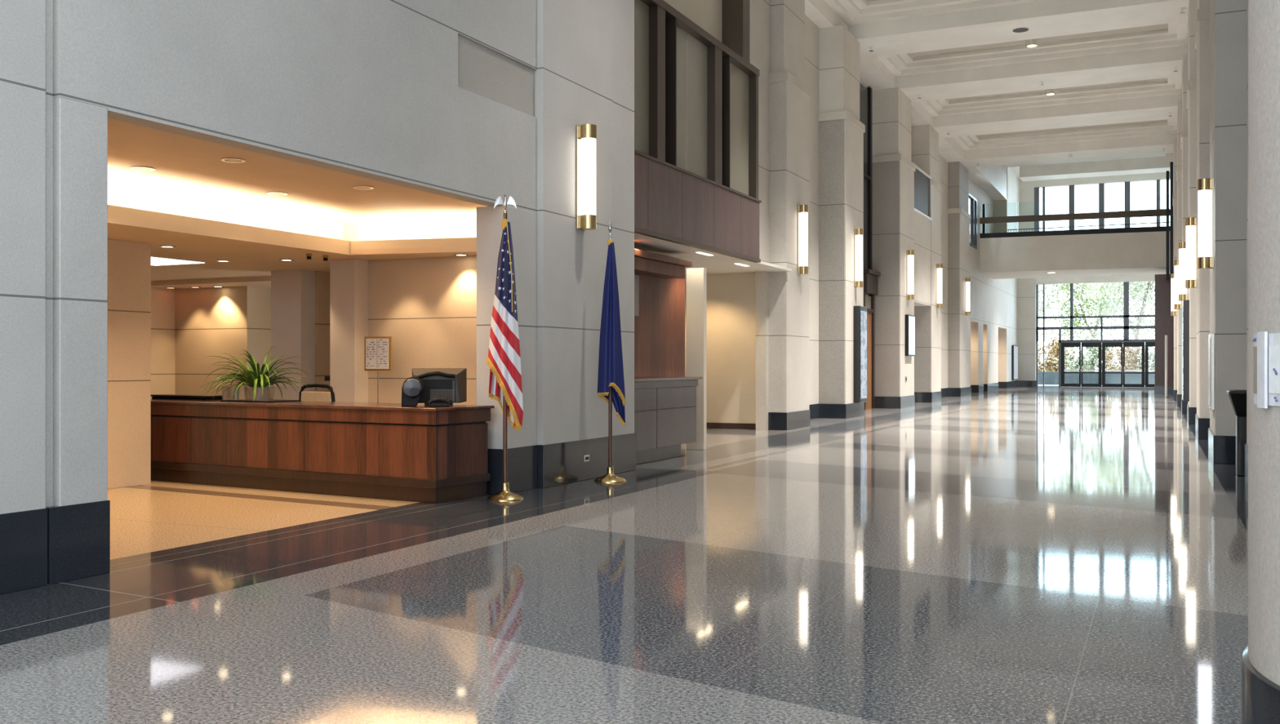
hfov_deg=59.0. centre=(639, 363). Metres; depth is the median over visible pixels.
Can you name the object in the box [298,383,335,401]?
office chair
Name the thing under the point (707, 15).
wall
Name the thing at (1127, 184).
window
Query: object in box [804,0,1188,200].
ceiling
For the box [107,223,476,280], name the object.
ceiling
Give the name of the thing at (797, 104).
wall
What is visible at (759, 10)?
wall
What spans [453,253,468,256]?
recessed light
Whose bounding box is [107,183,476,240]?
light
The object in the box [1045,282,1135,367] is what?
tree
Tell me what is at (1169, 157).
wall
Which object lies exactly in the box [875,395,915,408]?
baseboard
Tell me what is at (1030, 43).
ceiling lamp
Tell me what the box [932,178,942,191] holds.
trim
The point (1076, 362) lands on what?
shrub
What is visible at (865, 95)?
window
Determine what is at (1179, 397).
baseboard
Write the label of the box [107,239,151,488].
wall
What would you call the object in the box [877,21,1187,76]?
trim
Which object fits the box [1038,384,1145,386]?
ground
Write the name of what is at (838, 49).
wall
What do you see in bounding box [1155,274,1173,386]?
wall
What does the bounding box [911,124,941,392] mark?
wall
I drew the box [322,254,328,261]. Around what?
security camera
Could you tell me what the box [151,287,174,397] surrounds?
wall
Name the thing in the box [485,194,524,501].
flag
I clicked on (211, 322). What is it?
wall
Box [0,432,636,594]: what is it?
baseboard
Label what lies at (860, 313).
case
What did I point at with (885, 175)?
wall
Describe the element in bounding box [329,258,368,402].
wall
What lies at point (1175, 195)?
trim
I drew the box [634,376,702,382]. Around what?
countertop
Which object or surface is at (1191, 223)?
wall sconce
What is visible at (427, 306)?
wall
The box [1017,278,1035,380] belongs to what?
wall
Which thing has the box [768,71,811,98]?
trim
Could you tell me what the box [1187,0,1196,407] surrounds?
wall
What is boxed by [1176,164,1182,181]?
trim
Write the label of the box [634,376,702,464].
counter
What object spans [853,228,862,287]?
wall sconce
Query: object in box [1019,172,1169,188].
wall
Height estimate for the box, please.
1.270 m
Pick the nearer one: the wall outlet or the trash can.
the wall outlet
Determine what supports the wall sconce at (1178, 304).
attached to the wall at (1184, 64)
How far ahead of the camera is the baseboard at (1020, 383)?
67.06 m
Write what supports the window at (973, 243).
in the wall at (993, 302)
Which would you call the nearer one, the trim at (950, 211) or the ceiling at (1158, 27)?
the ceiling at (1158, 27)
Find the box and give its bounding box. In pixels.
[905,314,915,355]
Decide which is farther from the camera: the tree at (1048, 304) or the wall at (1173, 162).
the tree at (1048, 304)
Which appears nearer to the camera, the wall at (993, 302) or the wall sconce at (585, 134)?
the wall sconce at (585, 134)
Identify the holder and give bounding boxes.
[1253,331,1279,408]
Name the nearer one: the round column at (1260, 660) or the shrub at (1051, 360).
the round column at (1260, 660)
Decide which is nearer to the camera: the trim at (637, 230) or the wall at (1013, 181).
the trim at (637, 230)
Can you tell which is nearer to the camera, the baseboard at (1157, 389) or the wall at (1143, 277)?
the baseboard at (1157, 389)
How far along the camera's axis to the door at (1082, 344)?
65.95 m
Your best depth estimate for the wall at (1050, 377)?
73.94 m
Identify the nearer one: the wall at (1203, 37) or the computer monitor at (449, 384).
the computer monitor at (449, 384)
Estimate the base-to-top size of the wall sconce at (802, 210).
1.440 m
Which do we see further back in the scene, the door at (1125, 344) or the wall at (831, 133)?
the door at (1125, 344)
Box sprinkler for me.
[1179,7,1186,13]
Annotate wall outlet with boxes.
[584,454,589,462]
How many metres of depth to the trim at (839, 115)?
28.10 m
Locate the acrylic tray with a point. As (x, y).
(239, 400)
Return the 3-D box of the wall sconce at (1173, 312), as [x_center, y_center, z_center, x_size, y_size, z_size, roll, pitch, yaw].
[17.771,-2.300,37.614,0.205,1.400,0.210,0,0,25]
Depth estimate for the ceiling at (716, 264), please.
20.32 m
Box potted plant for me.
[197,346,311,400]
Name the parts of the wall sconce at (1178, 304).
lamp shade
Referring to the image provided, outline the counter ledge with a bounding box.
[151,394,224,399]
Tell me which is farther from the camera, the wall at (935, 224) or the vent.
the wall at (935, 224)
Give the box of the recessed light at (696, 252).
[696,252,712,255]
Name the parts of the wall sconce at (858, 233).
plate, lamp shade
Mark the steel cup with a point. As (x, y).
(237, 393)
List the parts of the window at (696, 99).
pane, pane, pane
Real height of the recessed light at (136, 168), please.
0.009 m
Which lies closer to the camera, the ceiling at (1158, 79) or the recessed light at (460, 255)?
the recessed light at (460, 255)
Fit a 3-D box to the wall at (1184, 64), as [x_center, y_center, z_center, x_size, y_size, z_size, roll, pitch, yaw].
[15.426,-3.520,31.426,0.628,9.740,2.000,0,0,25]
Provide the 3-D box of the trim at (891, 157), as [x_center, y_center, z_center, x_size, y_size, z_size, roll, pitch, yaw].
[7.774,-6.250,35.381,1.260,0.200,2.160,0,0,25]
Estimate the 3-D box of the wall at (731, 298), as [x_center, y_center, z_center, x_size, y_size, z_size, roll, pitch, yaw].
[1.685,-4.150,23.782,2.200,11.000,0.250,0,0,25]
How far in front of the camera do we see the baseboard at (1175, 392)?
42.01 m
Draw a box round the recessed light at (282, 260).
[279,258,293,261]
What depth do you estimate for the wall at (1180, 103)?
36.10 m
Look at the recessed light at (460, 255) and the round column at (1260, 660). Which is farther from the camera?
the recessed light at (460, 255)
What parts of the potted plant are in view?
pot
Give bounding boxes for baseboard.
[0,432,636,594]
[706,422,755,429]
[768,409,809,430]
[808,402,864,419]
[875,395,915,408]
[914,380,1017,402]
[1017,380,1036,386]
[1154,385,1173,394]
[1173,388,1177,399]
[1176,392,1182,406]
[1181,397,1187,413]
[1186,404,1196,424]
[1195,413,1209,439]
[1208,427,1235,464]
[1244,443,1248,483]
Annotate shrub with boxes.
[1038,341,1057,371]
[1044,336,1075,371]
[1064,346,1093,371]
[1084,332,1115,369]
[1097,346,1133,371]
[1119,338,1151,369]
[1135,344,1155,371]
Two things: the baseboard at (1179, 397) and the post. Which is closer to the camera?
the baseboard at (1179, 397)
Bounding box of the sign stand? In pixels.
[364,336,391,402]
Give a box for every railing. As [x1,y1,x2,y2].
[979,196,1169,238]
[1007,222,1169,232]
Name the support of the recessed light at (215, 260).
in the ceiling at (246, 259)
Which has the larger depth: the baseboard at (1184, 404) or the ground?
the ground
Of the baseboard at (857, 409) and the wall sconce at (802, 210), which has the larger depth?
the baseboard at (857, 409)
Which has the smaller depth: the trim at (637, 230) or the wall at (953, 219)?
the trim at (637, 230)
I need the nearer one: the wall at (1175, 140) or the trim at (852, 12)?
the trim at (852, 12)
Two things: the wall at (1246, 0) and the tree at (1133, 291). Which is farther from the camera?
the tree at (1133, 291)
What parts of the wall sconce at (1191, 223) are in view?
lamp shade, plate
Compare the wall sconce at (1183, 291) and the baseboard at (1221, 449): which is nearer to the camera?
the baseboard at (1221, 449)
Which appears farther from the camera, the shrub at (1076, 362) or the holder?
the shrub at (1076, 362)
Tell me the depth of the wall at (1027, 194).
67.45 m
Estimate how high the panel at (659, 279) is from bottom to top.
3.100 m
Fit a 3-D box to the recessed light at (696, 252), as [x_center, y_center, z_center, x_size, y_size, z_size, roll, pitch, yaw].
[1.107,-1.881,19.336,0.080,0.007,0.600,0,0,25]
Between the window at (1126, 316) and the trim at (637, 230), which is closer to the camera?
the trim at (637, 230)
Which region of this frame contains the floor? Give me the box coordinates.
[0,386,1248,723]
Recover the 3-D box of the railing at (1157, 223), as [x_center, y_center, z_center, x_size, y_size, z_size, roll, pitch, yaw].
[22.118,-6.400,55.885,7.580,0.860,0.040,0,0,25]
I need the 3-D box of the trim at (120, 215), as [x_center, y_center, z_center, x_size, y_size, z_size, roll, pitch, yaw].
[-4.051,-1.429,9.869,2.670,0.171,8.880,0,0,25]
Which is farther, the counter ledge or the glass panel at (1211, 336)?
the glass panel at (1211, 336)
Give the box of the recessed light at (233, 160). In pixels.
[220,157,245,163]
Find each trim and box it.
[107,204,476,255]
[634,149,761,262]
[722,0,749,62]
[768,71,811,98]
[817,111,865,133]
[823,0,1045,26]
[871,153,915,171]
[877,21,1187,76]
[920,76,1182,116]
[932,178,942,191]
[947,208,970,219]
[952,118,1177,150]
[1172,192,1177,205]
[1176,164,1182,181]
[1180,128,1187,150]
[1186,80,1196,108]
[1194,8,1209,49]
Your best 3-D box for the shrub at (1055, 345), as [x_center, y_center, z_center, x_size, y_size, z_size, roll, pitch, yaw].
[29.879,-0.040,80.525,2.125,4.001,1.587,0,0,25]
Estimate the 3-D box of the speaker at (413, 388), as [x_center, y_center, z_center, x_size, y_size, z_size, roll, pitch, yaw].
[-2.286,0.278,11.359,0.224,0.295,0.180,0,0,-6]
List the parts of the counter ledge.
lid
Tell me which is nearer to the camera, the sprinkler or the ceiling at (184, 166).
the ceiling at (184, 166)
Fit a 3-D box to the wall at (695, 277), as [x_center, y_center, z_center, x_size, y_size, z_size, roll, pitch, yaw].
[0.890,-0.080,17.849,0.300,2.860,0.120,0,0,25]
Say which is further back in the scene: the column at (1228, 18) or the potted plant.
the column at (1228, 18)
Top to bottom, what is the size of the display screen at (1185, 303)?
2.300 m
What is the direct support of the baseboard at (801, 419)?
attached to the wall at (797, 104)
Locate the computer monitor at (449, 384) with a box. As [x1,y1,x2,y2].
[412,368,466,404]
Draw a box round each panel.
[634,248,692,376]
[1208,333,1214,410]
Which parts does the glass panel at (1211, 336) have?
pane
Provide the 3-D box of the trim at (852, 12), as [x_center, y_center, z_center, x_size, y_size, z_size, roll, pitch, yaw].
[8.268,-8.960,25.794,8.200,0.380,3.950,0,0,25]
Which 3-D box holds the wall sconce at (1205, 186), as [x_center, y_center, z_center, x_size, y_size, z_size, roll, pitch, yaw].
[7.879,-1.950,15.746,0.205,1.240,0.210,0,0,25]
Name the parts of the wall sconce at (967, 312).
plate, lamp shade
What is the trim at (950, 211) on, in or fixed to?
attached to the wall at (953, 219)
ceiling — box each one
[107,118,485,223]
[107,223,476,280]
[151,275,271,288]
[634,233,791,275]
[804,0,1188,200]
[909,23,1168,57]
[947,78,1167,101]
[973,165,1007,199]
[977,119,1167,137]
[1010,166,1021,179]
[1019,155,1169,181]
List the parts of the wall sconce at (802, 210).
plate, lamp shade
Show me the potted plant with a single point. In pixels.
(257, 390)
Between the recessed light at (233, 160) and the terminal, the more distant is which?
the terminal
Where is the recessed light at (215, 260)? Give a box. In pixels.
[215,260,230,262]
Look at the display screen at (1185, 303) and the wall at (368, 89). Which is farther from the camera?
the display screen at (1185, 303)
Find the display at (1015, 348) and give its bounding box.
[1012,345,1017,380]
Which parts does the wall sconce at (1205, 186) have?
lamp shade, plate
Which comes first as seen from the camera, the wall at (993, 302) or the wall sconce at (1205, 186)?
the wall sconce at (1205, 186)
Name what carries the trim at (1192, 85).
attached to the wall at (1192, 14)
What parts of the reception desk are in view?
panel, panel, moulding, moulding, panel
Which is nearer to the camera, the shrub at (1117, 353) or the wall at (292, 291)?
the wall at (292, 291)
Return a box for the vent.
[430,389,454,399]
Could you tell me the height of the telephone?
0.088 m
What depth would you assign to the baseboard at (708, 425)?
23.51 m
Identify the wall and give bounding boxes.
[0,0,537,514]
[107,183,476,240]
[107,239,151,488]
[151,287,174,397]
[174,285,271,399]
[271,269,315,399]
[315,271,329,391]
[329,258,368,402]
[368,255,476,404]
[476,0,634,448]
[634,153,759,258]
[663,0,722,43]
[684,272,755,423]
[686,267,706,449]
[749,0,769,430]
[768,0,808,412]
[804,14,818,404]
[818,25,859,120]
[818,119,863,404]
[859,80,868,296]
[871,87,914,396]
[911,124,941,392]
[938,154,947,388]
[947,161,969,387]
[968,177,1017,386]
[993,168,1007,232]
[999,165,1007,174]
[1007,167,1020,279]
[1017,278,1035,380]
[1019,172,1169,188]
[1019,273,1169,284]
[1020,187,1034,231]
[1038,371,1155,385]
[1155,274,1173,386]
[1165,153,1173,162]
[1173,137,1177,390]
[1173,161,1173,273]
[1177,101,1182,394]
[1182,54,1187,399]
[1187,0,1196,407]
[1196,0,1209,417]
[1246,0,1248,444]
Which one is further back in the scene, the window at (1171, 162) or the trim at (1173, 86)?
the window at (1171, 162)
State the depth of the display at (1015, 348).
65.25 m
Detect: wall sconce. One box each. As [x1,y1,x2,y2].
[575,124,596,231]
[797,204,808,274]
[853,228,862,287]
[906,249,914,299]
[936,263,942,308]
[964,278,970,315]
[1170,273,1177,315]
[1173,260,1182,309]
[1178,241,1188,301]
[1185,217,1197,288]
[1197,177,1213,269]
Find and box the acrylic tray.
[220,386,301,402]
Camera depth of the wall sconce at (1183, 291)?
26.97 m
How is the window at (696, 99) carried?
in the wall at (668, 201)
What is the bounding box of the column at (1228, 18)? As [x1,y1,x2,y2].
[1209,0,1246,435]
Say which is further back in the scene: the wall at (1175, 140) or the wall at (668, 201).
the wall at (1175, 140)
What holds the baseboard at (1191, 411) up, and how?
attached to the wall at (1192, 14)
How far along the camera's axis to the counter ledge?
13.44 m
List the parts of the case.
pane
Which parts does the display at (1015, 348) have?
pane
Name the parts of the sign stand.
frame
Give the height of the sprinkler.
0.112 m
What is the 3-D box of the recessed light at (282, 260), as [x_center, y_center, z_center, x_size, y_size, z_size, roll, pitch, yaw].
[-4.571,-1.345,14.621,0.180,0.009,0.180,0,0,25]
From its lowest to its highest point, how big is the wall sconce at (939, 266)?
1.570 m
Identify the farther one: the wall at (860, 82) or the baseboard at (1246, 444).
the wall at (860, 82)
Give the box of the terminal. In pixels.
[324,376,329,381]
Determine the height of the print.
1.190 m
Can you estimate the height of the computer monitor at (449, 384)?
0.382 m
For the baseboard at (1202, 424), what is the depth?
20.23 m
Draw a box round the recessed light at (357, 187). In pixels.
[352,185,373,189]
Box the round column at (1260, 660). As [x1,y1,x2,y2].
[1240,0,1279,723]
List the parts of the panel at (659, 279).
cornice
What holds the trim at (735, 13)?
attached to the wall at (707, 15)
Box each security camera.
[306,253,311,259]
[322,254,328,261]
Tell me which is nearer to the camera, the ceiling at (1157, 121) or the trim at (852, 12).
the trim at (852, 12)
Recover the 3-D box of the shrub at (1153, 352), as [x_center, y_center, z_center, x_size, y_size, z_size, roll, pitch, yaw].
[34.352,0.180,75.540,2.334,3.363,1.787,0,0,25]
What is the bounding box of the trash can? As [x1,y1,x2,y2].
[1226,389,1246,475]
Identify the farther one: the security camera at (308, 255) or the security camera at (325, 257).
the security camera at (325, 257)
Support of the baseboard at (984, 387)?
attached to the wall at (993, 302)
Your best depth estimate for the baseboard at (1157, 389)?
50.34 m
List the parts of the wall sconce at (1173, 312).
lamp shade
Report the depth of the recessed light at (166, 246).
12.94 m
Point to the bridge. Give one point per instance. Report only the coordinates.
(1143, 252)
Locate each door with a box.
[863,268,880,409]
[1061,342,1080,386]
[1080,342,1102,386]
[1102,342,1122,386]
[1123,342,1144,386]
[1145,342,1155,386]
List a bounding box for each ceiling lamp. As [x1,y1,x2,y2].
[1025,38,1038,48]
[1044,88,1056,95]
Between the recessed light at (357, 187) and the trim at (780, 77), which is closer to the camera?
the recessed light at (357, 187)
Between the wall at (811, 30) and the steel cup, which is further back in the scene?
the wall at (811, 30)
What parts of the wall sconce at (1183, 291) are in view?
lamp shade, plate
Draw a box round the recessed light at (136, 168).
[130,166,155,171]
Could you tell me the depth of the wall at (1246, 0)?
13.06 m
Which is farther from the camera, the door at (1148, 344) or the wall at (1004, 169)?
the door at (1148, 344)
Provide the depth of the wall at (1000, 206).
57.92 m
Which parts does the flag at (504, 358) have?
cord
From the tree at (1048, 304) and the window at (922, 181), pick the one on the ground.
the tree at (1048, 304)
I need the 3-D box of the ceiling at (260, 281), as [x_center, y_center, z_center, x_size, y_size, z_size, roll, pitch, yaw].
[-6.002,-1.310,18.397,4.000,0.080,1.700,0,0,25]
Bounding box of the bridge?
[979,231,1169,279]
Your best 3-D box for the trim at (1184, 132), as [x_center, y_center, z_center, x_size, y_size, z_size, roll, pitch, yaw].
[15.408,-6.250,31.434,0.668,0.200,2.080,0,0,25]
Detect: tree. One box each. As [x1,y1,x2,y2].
[1038,284,1065,343]
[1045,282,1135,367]
[1080,222,1169,367]
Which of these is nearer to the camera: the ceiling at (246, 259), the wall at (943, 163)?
the ceiling at (246, 259)
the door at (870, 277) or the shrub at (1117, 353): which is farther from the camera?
the shrub at (1117, 353)
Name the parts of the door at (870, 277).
transom pane, panel, cornice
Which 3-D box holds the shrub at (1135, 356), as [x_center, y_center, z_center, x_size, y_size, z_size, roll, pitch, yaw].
[34.329,-0.061,78.479,2.242,3.623,1.463,0,0,25]
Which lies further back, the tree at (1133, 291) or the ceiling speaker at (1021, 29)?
the tree at (1133, 291)
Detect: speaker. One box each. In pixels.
[401,377,424,406]
[1012,26,1029,32]
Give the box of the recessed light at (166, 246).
[159,245,176,248]
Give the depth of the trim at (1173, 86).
38.00 m
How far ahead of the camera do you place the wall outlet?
13.16 m
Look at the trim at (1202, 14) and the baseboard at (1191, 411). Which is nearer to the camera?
the trim at (1202, 14)
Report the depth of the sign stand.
14.26 m
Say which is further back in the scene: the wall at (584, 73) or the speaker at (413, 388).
the wall at (584, 73)
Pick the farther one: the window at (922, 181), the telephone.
the window at (922, 181)
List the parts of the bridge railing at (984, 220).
post, rail, rail, post, post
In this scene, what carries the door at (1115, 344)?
attached to the window at (1126, 316)
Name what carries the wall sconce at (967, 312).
attached to the wall at (953, 219)
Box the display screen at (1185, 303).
[1182,300,1189,401]
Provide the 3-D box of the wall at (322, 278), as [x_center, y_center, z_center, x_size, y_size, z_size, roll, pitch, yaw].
[-4.653,0.000,16.556,0.100,2.700,0.300,0,0,25]
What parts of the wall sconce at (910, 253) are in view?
plate, lamp shade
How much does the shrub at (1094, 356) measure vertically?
3.956 m
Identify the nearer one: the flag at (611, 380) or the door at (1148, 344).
the flag at (611, 380)
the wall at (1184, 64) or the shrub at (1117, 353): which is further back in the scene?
the shrub at (1117, 353)
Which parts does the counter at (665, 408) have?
drawer, door, moulding, drawer, door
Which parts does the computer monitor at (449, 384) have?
handle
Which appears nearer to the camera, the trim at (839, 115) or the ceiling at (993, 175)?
the trim at (839, 115)
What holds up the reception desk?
on the floor
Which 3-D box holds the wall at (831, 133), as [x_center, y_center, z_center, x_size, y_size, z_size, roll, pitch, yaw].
[4.950,-2.350,28.987,1.130,7.400,1.822,0,0,25]
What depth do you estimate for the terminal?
15.43 m
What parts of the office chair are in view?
backrest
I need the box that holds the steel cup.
[231,386,239,399]
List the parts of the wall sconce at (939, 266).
plate, lamp shade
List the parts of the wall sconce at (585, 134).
plate, lamp shade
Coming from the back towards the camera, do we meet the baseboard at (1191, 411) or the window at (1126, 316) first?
the window at (1126, 316)
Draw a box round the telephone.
[427,397,450,406]
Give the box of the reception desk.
[151,397,494,503]
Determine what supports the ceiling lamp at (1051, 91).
attached to the ceiling at (1158, 79)
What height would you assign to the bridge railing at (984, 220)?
1.630 m
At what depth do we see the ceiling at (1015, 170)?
64.42 m
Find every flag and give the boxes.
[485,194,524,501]
[594,219,626,482]
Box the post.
[1163,335,1168,397]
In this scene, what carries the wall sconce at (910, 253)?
attached to the wall at (885, 175)
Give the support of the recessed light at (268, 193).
in the ceiling at (184, 166)
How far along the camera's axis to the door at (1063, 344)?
66.53 m
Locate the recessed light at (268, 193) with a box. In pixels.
[266,191,287,195]
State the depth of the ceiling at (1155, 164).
59.19 m
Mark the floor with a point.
(1040, 554)
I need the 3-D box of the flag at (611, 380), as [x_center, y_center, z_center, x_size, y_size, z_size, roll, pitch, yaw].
[-0.343,-0.156,13.041,0.369,3.012,0.369,0,0,-33]
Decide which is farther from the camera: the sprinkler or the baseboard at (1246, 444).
the sprinkler
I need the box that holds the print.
[908,315,915,355]
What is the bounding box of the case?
[853,306,866,402]
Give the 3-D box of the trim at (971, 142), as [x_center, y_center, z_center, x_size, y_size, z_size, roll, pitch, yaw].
[16.016,-8.960,42.456,8.200,0.380,4.900,0,0,25]
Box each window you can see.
[634,0,759,199]
[859,82,871,269]
[912,162,932,221]
[968,193,977,248]
[1034,179,1166,231]
[1035,281,1155,386]
[1166,161,1173,295]

